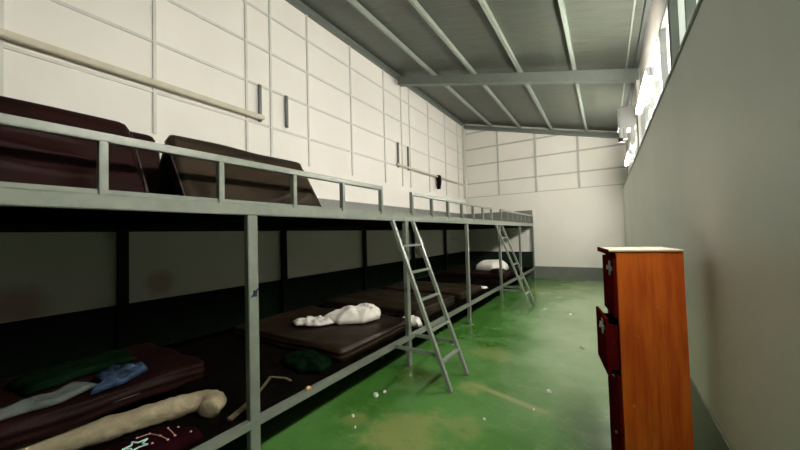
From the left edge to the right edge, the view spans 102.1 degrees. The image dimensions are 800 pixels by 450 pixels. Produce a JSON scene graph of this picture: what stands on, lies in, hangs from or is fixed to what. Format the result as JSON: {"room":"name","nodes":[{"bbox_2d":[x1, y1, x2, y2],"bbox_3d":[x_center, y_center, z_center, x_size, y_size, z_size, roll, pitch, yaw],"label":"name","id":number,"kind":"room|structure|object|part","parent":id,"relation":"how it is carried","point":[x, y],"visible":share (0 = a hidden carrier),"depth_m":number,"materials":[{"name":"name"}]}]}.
{"room":"dormitory","nodes":[
{"label":"dormitory","id":0,"kind":"room"},
{"bbox_2d":[0,0,465,322],"bbox_3d":[-1.530,-1.167,6.159,0.150,6.000,14.720,-3,-2,32],"label":"wall","id":1,"kind":"structure","parent":0,"point":[42,274],"depth_m":4.42,"materials":[{"name":"white paint"}]},
{"bbox_2d":[0,28,264,121],"bbox_3d":[-3.698,-1.916,2.534,0.108,0.577,5.860,-3,-2,32],"label":"pole","id":2,"kind":"object","parent":1,"relation":"attached to","point":[5,34],"visible":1,"depth_m":3.50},
{"bbox_2d":[0,0,467,198],"bbox_3d":[-1.462,-2.474,6.132,0.100,2.835,14.720,-3,-2,32],"label":"trim","id":3,"kind":"structure","parent":1,"relation":"attached to","point":[153,90],"depth_m":5.17,"materials":[{"name":"paint"}]},
{"bbox_2d":[285,95,288,127],"bbox_3d":[-1.899,-1.898,5.419,0.036,0.535,0.040,-3,-2,32],"label":"bar","id":4,"kind":"object","parent":1,"relation":"attached to","point":[286,96],"visible":1,"depth_m":5.40,"materials":[{"name":"grey metal"}]},
{"bbox_2d":[285,0,464,125],"bbox_3d":[-1.506,-3.902,6.179,0.090,0.135,14.720,-3,-2,32],"label":"trim","id":5,"kind":"structure","parent":1,"relation":"attached to","point":[297,4],"depth_m":7.04,"materials":[{"name":"paint"}]},
{"bbox_2d":[396,142,465,185],"bbox_3d":[1.151,-1.782,10.156,0.097,0.645,4.670,-3,-2,32],"label":"pole","id":6,"kind":"object","parent":1,"relation":"attached to","point":[398,164],"visible":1,"depth_m":8.75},
{"bbox_2d":[436,175,441,188],"bbox_3d":[1.224,-1.344,10.176,0.110,0.434,0.182,-3,-2,32],"label":"cloth","id":7,"kind":"object","parent":6,"relation":"hanging from","point":[438,179],"visible":0.98,"depth_m":10.12,"materials":[{"name":"black fabric"}]},
{"bbox_2d":[217,278,694,449],"bbox_3d":[0.770,1.774,4.655,5.405,0.100,15.020,-3,-2,32],"label":"floor","id":8,"kind":"structure","parent":0,"point":[513,352],"depth_m":3.27,"materials":[{"name":"green paint"}]},
{"bbox_2d":[0,113,535,449],"bbox_3d":[-0.364,0.620,5.473,2.399,2.320,14.555,-3,-2,32],"label":"bunk bed","id":9,"kind":"object","parent":8,"relation":"on","point":[200,325],"visible":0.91,"depth_m":3.12,"materials":[{"name":"grey metal"}]},
{"bbox_2d":[0,96,148,192],"bbox_3d":[-2.073,-0.388,1.432,0.600,0.513,1.422,-3,-2,32],"label":"mattress","id":10,"kind":"object","parent":9,"relation":"on","point":[26,156],"visible":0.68,"depth_m":1.65,"materials":[{"name":"brown leather"}]},
{"bbox_3d":[-1.476,-0.280,1.605,0.045,0.265,0.035,-3,-2,32],"label":"guard post","id":11,"kind":"part","parent":9,"relation":"part of","materials":[{"name":"grey metal"}]},
{"bbox_2d":[0,343,204,449],"bbox_3d":[-2.478,1.139,1.972,1.065,0.154,2.036,-3,-2,32],"label":"mattress","id":12,"kind":"object","parent":9,"relation":"on","point":[168,370],"visible":0.56,"depth_m":2.08,"materials":[{"name":"brown leather"}]},
{"bbox_2d":[0,382,97,420],"bbox_3d":[-2.102,1.021,1.875,0.197,0.050,0.577,-2,-2,17],"label":"cloth","id":13,"kind":"object","parent":12,"relation":"on","point":[41,401],"visible":1,"depth_m":1.87,"materials":[{"name":"grey fabric"}]},
{"bbox_2d":[4,349,136,394],"bbox_3d":[-2.371,1.036,2.404,0.408,0.068,0.722,-2,-2,21],"label":"blanket","id":14,"kind":"object","parent":12,"relation":"on","point":[53,375],"visible":1,"depth_m":2.26,"materials":[{"name":"green fabric"}]},
{"bbox_2d":[90,361,147,394],"bbox_3d":[-1.942,1.026,2.254,0.297,0.062,0.437,0,-2,-41],"label":"shirt","id":15,"kind":"object","parent":12,"relation":"on","point":[114,375],"visible":1,"depth_m":2.20,"materials":[{"name":"blue fabric"}]},
{"bbox_2d":[10,390,226,449],"bbox_3d":[-1.973,1.272,1.871,1.722,0.139,0.300,0,-2,-37],"label":"bolster","id":16,"kind":"object","parent":9,"relation":"on","point":[208,404],"visible":0.98,"depth_m":2.07,"materials":[{"name":"beige fabric"}]},
{"bbox_3d":[-2.978,0.908,3.476,0.050,1.767,0.095,-3,-2,32],"label":"post","id":17,"kind":"part","parent":9,"relation":"part of","materials":[{"name":"metal"}]},
{"bbox_2d":[130,131,159,192],"bbox_3d":[-2.317,-0.419,2.169,0.480,0.635,1.162,-3,-2,32],"label":"mattress","id":18,"kind":"object","parent":9,"relation":"on","point":[150,161],"visible":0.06,"depth_m":2.51,"materials":[{"name":"brown leather"}]},
{"bbox_2d":[104,426,204,449],"bbox_3d":[-1.495,1.290,1.860,0.386,0.076,0.602,-3,-2,32],"label":"cloth","id":19,"kind":"object","parent":9,"relation":"on","point":[163,437],"visible":1,"depth_m":1.91,"materials":[{"name":"red fabric"}]},
{"bbox_2d":[122,438,147,449],"bbox_3d":[-1.512,1.260,1.854,0.118,0.017,0.124,-3,-2,32],"label":"print","id":20,"kind":"object","parent":19,"relation":"on","point":[140,443],"depth_m":1.86},
{"bbox_3d":[-1.487,-0.434,1.599,0.045,0.044,4.766,-3,-2,32],"label":"guard rail","id":21,"kind":"part","parent":9,"relation":"part of","materials":[{"name":"grey metal"}]},
{"bbox_3d":[-1.164,-0.273,2.094,0.045,0.265,0.035,-3,-2,32],"label":"guard post","id":22,"kind":"part","parent":9,"relation":"part of","materials":[{"name":"grey metal"}]},
{"bbox_2d":[227,403,245,420],"bbox_3d":[-1.127,1.310,2.307,0.035,0.032,0.245,-2,-2,13],"label":"stick","id":23,"kind":"object","parent":9,"relation":"on","point":[237,412],"visible":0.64,"depth_m":2.25,"materials":[{"name":"brown wood"}]},
{"bbox_2d":[152,135,321,206],"bbox_3d":[-1.280,-0.370,2.678,0.600,0.510,1.167,-3,-2,32],"label":"mattress","id":24,"kind":"object","parent":9,"relation":"on","point":[176,175],"visible":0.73,"depth_m":2.38,"materials":[{"name":"brown leather"}]},
{"bbox_3d":[-1.022,0.815,2.241,0.050,1.767,0.075,-3,-2,32],"label":"post","id":25,"kind":"part","parent":9,"relation":"part of","materials":[{"name":"grey metal"}]},
{"bbox_2d":[260,376,291,391],"bbox_3d":[-1.061,1.294,2.636,0.140,0.056,0.347,-3,-2,32],"label":"strap","id":26,"kind":"object","parent":9,"relation":"on","point":[270,377],"visible":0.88,"depth_m":2.70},
{"bbox_3d":[-1.866,0.931,5.222,0.050,1.767,0.095,-3,-2,32],"label":"post","id":27,"kind":"part","parent":9,"relation":"part of","materials":[{"name":"metal"}]},
{"bbox_3d":[-0.851,-0.267,2.587,0.045,0.265,0.035,-3,-2,32],"label":"guard post","id":28,"kind":"part","parent":9,"relation":"part of","materials":[{"name":"grey metal"}]},
{"bbox_2d":[280,349,333,373],"bbox_3d":[-0.914,1.286,3.123,0.584,0.129,0.350,-3,-2,32],"label":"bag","id":29,"kind":"object","parent":9,"relation":"on","point":[309,361],"visible":1,"depth_m":3.03,"materials":[{"name":"fabric"}]},
{"bbox_2d":[233,306,404,362],"bbox_3d":[-0.994,1.312,4.185,1.900,0.150,1.360,-3,-2,32],"label":"mattress","id":30,"kind":"object","parent":9,"relation":"on","point":[339,342],"visible":0.73,"depth_m":3.74,"materials":[{"name":"brown leather"}]},
{"bbox_2d":[292,303,380,325],"bbox_3d":[-0.746,1.133,4.134,1.123,0.168,0.591,-1,-2,-29],"label":"sheet","id":31,"kind":"object","parent":30,"relation":"on","point":[363,312],"visible":1,"depth_m":4.04,"materials":[{"name":"fabric"}]},
{"bbox_3d":[-0.545,-0.261,3.066,0.045,0.265,0.035,-3,-2,32],"label":"guard post","id":32,"kind":"part","parent":9,"relation":"part of","materials":[{"name":"grey metal"}]},
{"bbox_3d":[0.648,1.389,4.815,0.048,0.057,14.550,-3,-2,32],"label":"rail","id":33,"kind":"part","parent":9,"relation":"part of","materials":[{"name":"grey metal"}]},
{"bbox_3d":[-0.749,0.954,6.976,0.050,1.767,0.095,-3,-2,32],"label":"post","id":34,"kind":"part","parent":9,"relation":"part of","materials":[{"name":"metal"}]},
{"bbox_3d":[-0.212,-0.254,3.589,0.045,0.265,0.035,-3,-2,32],"label":"guard post","id":35,"kind":"part","parent":9,"relation":"part of","materials":[{"name":"grey metal"}]},
{"bbox_2d":[323,288,454,320],"bbox_3d":[-0.177,1.317,5.548,1.888,0.177,1.343,-3,-2,32],"label":"mattress","id":36,"kind":"object","parent":9,"relation":"on","point":[390,302],"visible":0.73,"depth_m":5.32,"materials":[{"name":"brown leather"}]},
{"bbox_3d":[0.090,0.838,3.986,0.050,1.767,0.075,-3,-2,32],"label":"post","id":37,"kind":"part","parent":9,"relation":"part of","materials":[{"name":"grey metal"}]},
{"bbox_3d":[0.150,-0.246,4.158,0.045,0.265,0.035,-3,-2,32],"label":"guard post","id":38,"kind":"part","parent":9,"relation":"part of","materials":[{"name":"grey metal"}]},
{"bbox_2d":[402,315,422,326],"bbox_3d":[0.139,1.301,4.444,0.371,0.121,0.184,-3,-2,32],"label":"rag","id":39,"kind":"object","parent":9,"relation":"on","point":[415,321],"visible":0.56,"depth_m":4.34,"materials":[{"name":"fabric"}]},
{"bbox_3d":[0.379,0.978,8.747,0.050,1.767,0.095,-3,-2,32],"label":"post","id":40,"kind":"part","parent":9,"relation":"part of","materials":[{"name":"metal"}]},
{"bbox_2d":[381,281,480,299],"bbox_3d":[0.665,1.351,6.891,1.860,0.143,1.171,-3,-2,32],"label":"mattress","id":41,"kind":"object","parent":9,"relation":"on","point":[459,291],"visible":0.58,"depth_m":6.62,"materials":[{"name":"brown leather"}]},
{"bbox_3d":[0.453,-0.240,4.635,0.045,0.265,0.035,-3,-2,32],"label":"guard post","id":42,"kind":"part","parent":9,"relation":"part of","materials":[{"name":"grey metal"}]},
{"bbox_3d":[1.491,1.000,10.493,0.050,1.767,0.095,-3,-2,32],"label":"post","id":43,"kind":"part","parent":9,"relation":"part of","materials":[{"name":"metal"}]},
{"bbox_3d":[0.754,-0.234,5.107,0.045,0.265,0.035,-3,-2,32],"label":"guard post","id":44,"kind":"part","parent":9,"relation":"part of","materials":[{"name":"grey metal"}]},
{"bbox_3d":[1.063,-0.382,5.603,0.045,0.044,3.451,-3,-2,32],"label":"guard rail","id":45,"kind":"part","parent":9,"relation":"part of","materials":[{"name":"grey metal"}]},
{"bbox_3d":[1.066,-0.227,5.596,0.045,0.265,0.035,-3,-2,32],"label":"guard post","id":46,"kind":"part","parent":9,"relation":"part of","materials":[{"name":"grey metal"}]},
{"bbox_3d":[1.207,0.861,5.741,0.050,1.767,0.075,-3,-2,32],"label":"post","id":47,"kind":"part","parent":9,"relation":"part of","materials":[{"name":"grey metal"}]},
{"bbox_3d":[1.366,-0.221,6.069,0.045,0.265,0.035,-3,-2,32],"label":"guard post","id":48,"kind":"part","parent":9,"relation":"part of","materials":[{"name":"grey metal"}]},
{"bbox_2d":[439,265,522,278],"bbox_3d":[2.535,1.396,9.899,1.898,0.134,2.396,-3,-2,32],"label":"mattress","id":49,"kind":"object","parent":9,"relation":"on","point":[459,271],"visible":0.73,"depth_m":9.15,"materials":[{"name":"brown leather"}]},
{"bbox_2d":[475,259,508,270],"bbox_3d":[2.785,1.180,9.708,0.900,0.277,0.972,-3,-2,32],"label":"bundle","id":50,"kind":"object","parent":49,"relation":"on","point":[487,265],"visible":0.88,"depth_m":9.45,"materials":[{"name":"white fabric"}]},
{"bbox_2d":[490,268,505,273],"bbox_3d":[2.664,1.237,8.827,0.417,0.116,0.520,-3,-2,32],"label":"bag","id":51,"kind":"object","parent":49,"relation":"on","point":[495,270],"visible":0.71,"depth_m":8.74,"materials":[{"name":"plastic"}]},
{"bbox_3d":[1.673,-0.215,6.549,0.045,0.265,0.035,-3,-2,32],"label":"guard post","id":52,"kind":"part","parent":9,"relation":"part of","materials":[{"name":"grey metal"}]},
{"bbox_3d":[2.335,0.884,7.512,0.050,1.767,0.075,-3,-2,32],"label":"post","id":53,"kind":"part","parent":9,"relation":"part of","materials":[{"name":"grey metal"}]},
{"bbox_3d":[3.435,-0.333,9.329,0.045,0.044,3.956,-3,-2,32],"label":"guard rail","id":54,"kind":"part","parent":9,"relation":"part of","materials":[{"name":"grey metal"}]},
{"bbox_3d":[3.446,0.907,9.258,0.050,1.767,0.075,-3,-2,32],"label":"post","id":55,"kind":"part","parent":9,"relation":"part of","materials":[{"name":"grey metal"}]},
{"bbox_3d":[4.513,0.929,10.932,0.050,1.767,0.075,-3,-2,32],"label":"post","id":56,"kind":"part","parent":9,"relation":"part of","materials":[{"name":"grey metal"}]},
{"bbox_2d":[390,220,468,392],"bbox_3d":[0.336,0.819,3.667,0.697,1.772,0.517,-3,-2,32],"label":"ladder","id":57,"kind":"object","parent":8,"relation":"on","point":[436,353],"visible":1,"depth_m":3.60,"materials":[{"name":"metal"}]},
{"bbox_2d":[495,225,535,307],"bbox_3d":[2.538,0.865,7.125,0.697,1.772,0.517,-3,-2,32],"label":"ladder","id":58,"kind":"object","parent":8,"relation":"on","point":[496,226],"visible":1,"depth_m":7.08,"materials":[{"name":"metal"}]},
{"bbox_2d":[596,247,693,449],"bbox_3d":[1.475,0.882,2.012,0.410,1.479,0.378,-2,-2,23],"label":"cabinet","id":59,"kind":"object","parent":8,"relation":"on","point":[643,349],"visible":1,"depth_m":1.85,"materials":[{"name":"orange wood"}]},
{"bbox_3d":[1.308,0.729,2.086,0.016,0.334,0.352,-2,-2,23],"label":"drawer","id":60,"kind":"part","parent":59,"relation":"part of","materials":[{"name":"red wood"}]},
{"bbox_3d":[1.346,0.378,2.076,0.016,0.352,0.352,-2,-2,23],"label":"drawer","id":61,"kind":"part","parent":59,"relation":"part of","materials":[{"name":"red wood"}]},
{"bbox_3d":[1.495,0.731,2.170,0.260,0.264,0.010,-2,-2,23],"label":"drawer","id":62,"kind":"part","parent":59,"relation":"part of","materials":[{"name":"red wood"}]},
{"bbox_3d":[1.374,0.726,1.893,0.260,0.264,0.010,-2,-2,23],"label":"drawer","id":63,"kind":"part","parent":59,"relation":"part of","materials":[{"name":"red wood"}]},
{"bbox_3d":[1.365,1.066,2.055,0.016,0.334,0.352,-2,-2,23],"label":"drawer","id":64,"kind":"part","parent":59,"relation":"part of","materials":[{"name":"red wood"}]},
{"bbox_3d":[1.375,1.407,2.045,0.016,0.337,0.352,-2,-2,23],"label":"drawer","id":65,"kind":"part","parent":59,"relation":"part of","materials":[{"name":"red wood"}]},
{"bbox_2d":[300,0,644,131],"bbox_3d":[0.624,-3.449,4.817,5.405,1.482,15.020,-3,-2,32],"label":"ceiling","id":66,"kind":"structure","parent":0,"point":[533,30],"depth_m":6.05,"materials":[{"name":"grey metal"}]},
{"bbox_2d":[347,0,492,126],"bbox_3d":[-0.600,-3.674,5.599,0.056,0.112,14.720,-3,-2,32],"label":"purlin","id":67,"kind":"object","parent":66,"relation":"attached to","point":[356,4],"visible":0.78,"depth_m":6.63,"materials":[{"name":"paint"}]},
{"bbox_2d":[408,0,520,127],"bbox_3d":[0.243,-3.457,5.059,0.056,0.112,14.720,-3,-2,32],"label":"purlin","id":68,"kind":"object","parent":66,"relation":"attached to","point":[415,3],"visible":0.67,"depth_m":6.21,"materials":[{"name":"paint"}]},
{"bbox_2d":[478,0,552,129],"bbox_3d":[1.086,-3.240,4.520,0.056,0.112,14.720,-3,-2,32],"label":"purlin","id":69,"kind":"object","parent":66,"relation":"attached to","point":[484,5],"visible":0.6,"depth_m":5.81,"materials":[{"name":"paint"}]},
{"bbox_2d":[558,0,587,131],"bbox_3d":[1.929,-3.023,3.980,0.056,0.112,14.720,-3,-2,32],"label":"purlin","id":70,"kind":"object","parent":66,"relation":"attached to","point":[561,2],"visible":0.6,"depth_m":5.39,"materials":[{"name":"paint"}]},
{"bbox_2d":[621,0,635,106],"bbox_3d":[2.622,-2.880,3.537,0.026,0.026,14.720,-3,-2,32],"label":"conduit","id":71,"kind":"object","parent":66,"relation":"attached to","point":[634,2],"visible":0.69,"depth_m":4.97,"materials":[{"name":"metal"}]},
{"bbox_2d":[627,0,651,105],"bbox_3d":[2.734,-2.816,3.465,0.056,0.112,14.720,-3,-2,32],"label":"purlin","id":72,"kind":"object","parent":66,"relation":"attached to","point":[647,3],"visible":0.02,"depth_m":4.80,"materials":[{"name":"paint"}]},
{"bbox_2d":[465,124,626,267],"bbox_3d":[4.678,-1.191,11.021,5.405,6.000,0.150,-3,-2,32],"label":"wall","id":73,"kind":"structure","parent":0,"point":[570,225],"depth_m":10.69,"materials":[{"name":"white paint"}]},
{"bbox_2d":[463,125,618,138],"bbox_3d":[4.548,-3.161,10.922,4.971,1.410,0.160,-3,-2,32],"label":"roof beam","id":74,"kind":"structure","parent":73,"relation":"attached to","point":[467,127],"depth_m":10.68,"materials":[{"name":"metal"}]},
{"bbox_2d":[465,131,626,197],"bbox_3d":[4.627,-2.345,10.966,4.971,2.462,0.022,-3,-2,32],"label":"trim","id":75,"kind":"structure","parent":73,"relation":"attached to","point":[577,150],"depth_m":10.97,"materials":[{"name":"paint"}]},
{"bbox_2d":[524,266,602,281],"bbox_3d":[4.649,1.599,10.906,4.955,0.420,0.012,-3,-2,32],"label":"baseboard","id":76,"kind":"structure","parent":73,"relation":"attached to","point":[541,272],"depth_m":10.41,"materials":[{"name":"grey paint"}]},
{"bbox_2d":[626,0,666,151],"bbox_3d":[2.851,-2.612,3.388,0.184,0.770,14.720,-3,-2,32],"label":"wall","id":77,"kind":"structure","parent":0,"point":[657,7],"depth_m":4.33,"materials":[{"name":"paint"}]},
{"bbox_2d":[397,68,638,86],"bbox_3d":[2.086,-3.171,7.042,4.960,1.487,0.150,-3,-2,32],"label":"roof beam","id":78,"kind":"structure","parent":77,"relation":"attached to","point":[606,75],"depth_m":6.62,"materials":[{"name":"metal"}]},
{"bbox_2d":[617,105,635,144],"bbox_3d":[4.676,-2.011,6.681,0.315,0.770,0.450,-3,-2,32],"label":"lamp","id":79,"kind":"object","parent":77,"relation":"attached to","point":[626,115],"depth_m":6.51,"materials":[{"name":"white plastic"}]},
{"bbox_3d":[4.518,-1.854,6.608,0.080,0.223,0.070,-3,-2,32],"label":"hanging arm","id":80,"kind":"part","parent":79,"relation":"part of","materials":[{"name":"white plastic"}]},
{"bbox_3d":[4.573,-1.857,6.573,0.080,0.223,0.070,-3,-2,32],"label":"hanging arm","id":81,"kind":"part","parent":79,"relation":"part of","materials":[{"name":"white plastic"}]},
{"bbox_2d":[635,67,641,148],"bbox_3d":[4.322,-2.069,5.710,0.230,1.795,0.270,-3,-2,32],"label":"trim","id":82,"kind":"structure","parent":77,"relation":"attached to","point":[637,84],"depth_m":5.65,"materials":[{"name":"paint"}]},
{"bbox_2d":[623,0,799,449],"bbox_3d":[2.882,0.222,3.331,0.300,2.800,14.720,-3,-2,32],"label":"wall","id":83,"kind":"structure","parent":0,"point":[714,176],"depth_m":1.41,"materials":[{"name":"grey paint"}]},
{"bbox_2d":[627,117,637,170],"bbox_3d":[5.354,-1.661,7.372,0.075,1.025,3.650,-3,-2,32],"label":"window","id":84,"kind":"structure","parent":83,"relation":"in","point":[634,147],"depth_m":7.36,"materials":[{"name":"glass"}]},
{"bbox_2d":[625,149,634,165],"bbox_3d":[5.241,-1.521,7.353,0.157,0.100,1.500,-3,-2,32],"label":"lamp","id":85,"kind":"object","parent":84,"relation":"attached to","point":[630,152],"visible":0.96,"depth_m":7.12,"materials":[{"name":"white plastic"}]},
{"bbox_2d":[641,0,671,138],"bbox_3d":[3.434,-1.700,4.356,0.075,1.025,3.000,-3,-2,32],"label":"window","id":86,"kind":"structure","parent":83,"relation":"in","point":[661,59],"depth_m":3.79,"materials":[{"name":"glass"}]},
{"bbox_2d":[636,66,659,114],"bbox_3d":[3.276,-1.741,4.280,0.157,0.100,1.500,-3,-2,32],"label":"lamp","id":87,"kind":"object","parent":86,"relation":"attached to","point":[649,78],"visible":1,"depth_m":4.06,"materials":[{"name":"white plastic"}]},
{"bbox_3d":[3.462,-1.699,4.339,0.010,0.970,3.000,-3,-2,32],"label":"pane","id":88,"kind":"part","parent":86,"relation":"part of","materials":[{"name":"white"}]},
{"bbox_2d":[623,0,702,187],"bbox_3d":[2.759,-1.185,3.428,0.128,0.025,14.720,-3,-2,32],"label":"trim","id":89,"kind":"structure","parent":83,"relation":"attached to","point":[699,3],"depth_m":2.40,"materials":[{"name":"metal"}]},
{"bbox_2d":[668,0,685,63],"bbox_3d":[2.427,-1.721,2.775,0.075,1.025,0.650,-3,-2,32],"label":"window","id":90,"kind":"structure","parent":83,"relation":"in","point":[676,9],"depth_m":3.03,"materials":[{"name":"glass"}]},
{"bbox_3d":[2.455,-1.720,2.757,0.010,0.970,0.650,-3,-2,32],"label":"pane","id":91,"kind":"part","parent":90,"relation":"part of","materials":[{"name":"white"}]},
{"bbox_2d":[685,0,697,29],"bbox_3d":[1.554,-1.739,1.404,0.075,1.025,2.600,-3,-2,32],"label":"window","id":92,"kind":"structure","parent":83,"relation":"in","point":[690,5],"depth_m":2.49,"materials":[{"name":"metal"}]},
{"bbox_2d":[690,377,731,449],"bbox_3d":[2.780,1.383,3.374,0.010,0.490,14.708,-3,-2,32],"label":"baseboard","id":93,"kind":"structure","parent":83,"relation":"attached to","point":[707,434],"depth_m":2.05,"materials":[{"name":"grey paint"}]}
]}

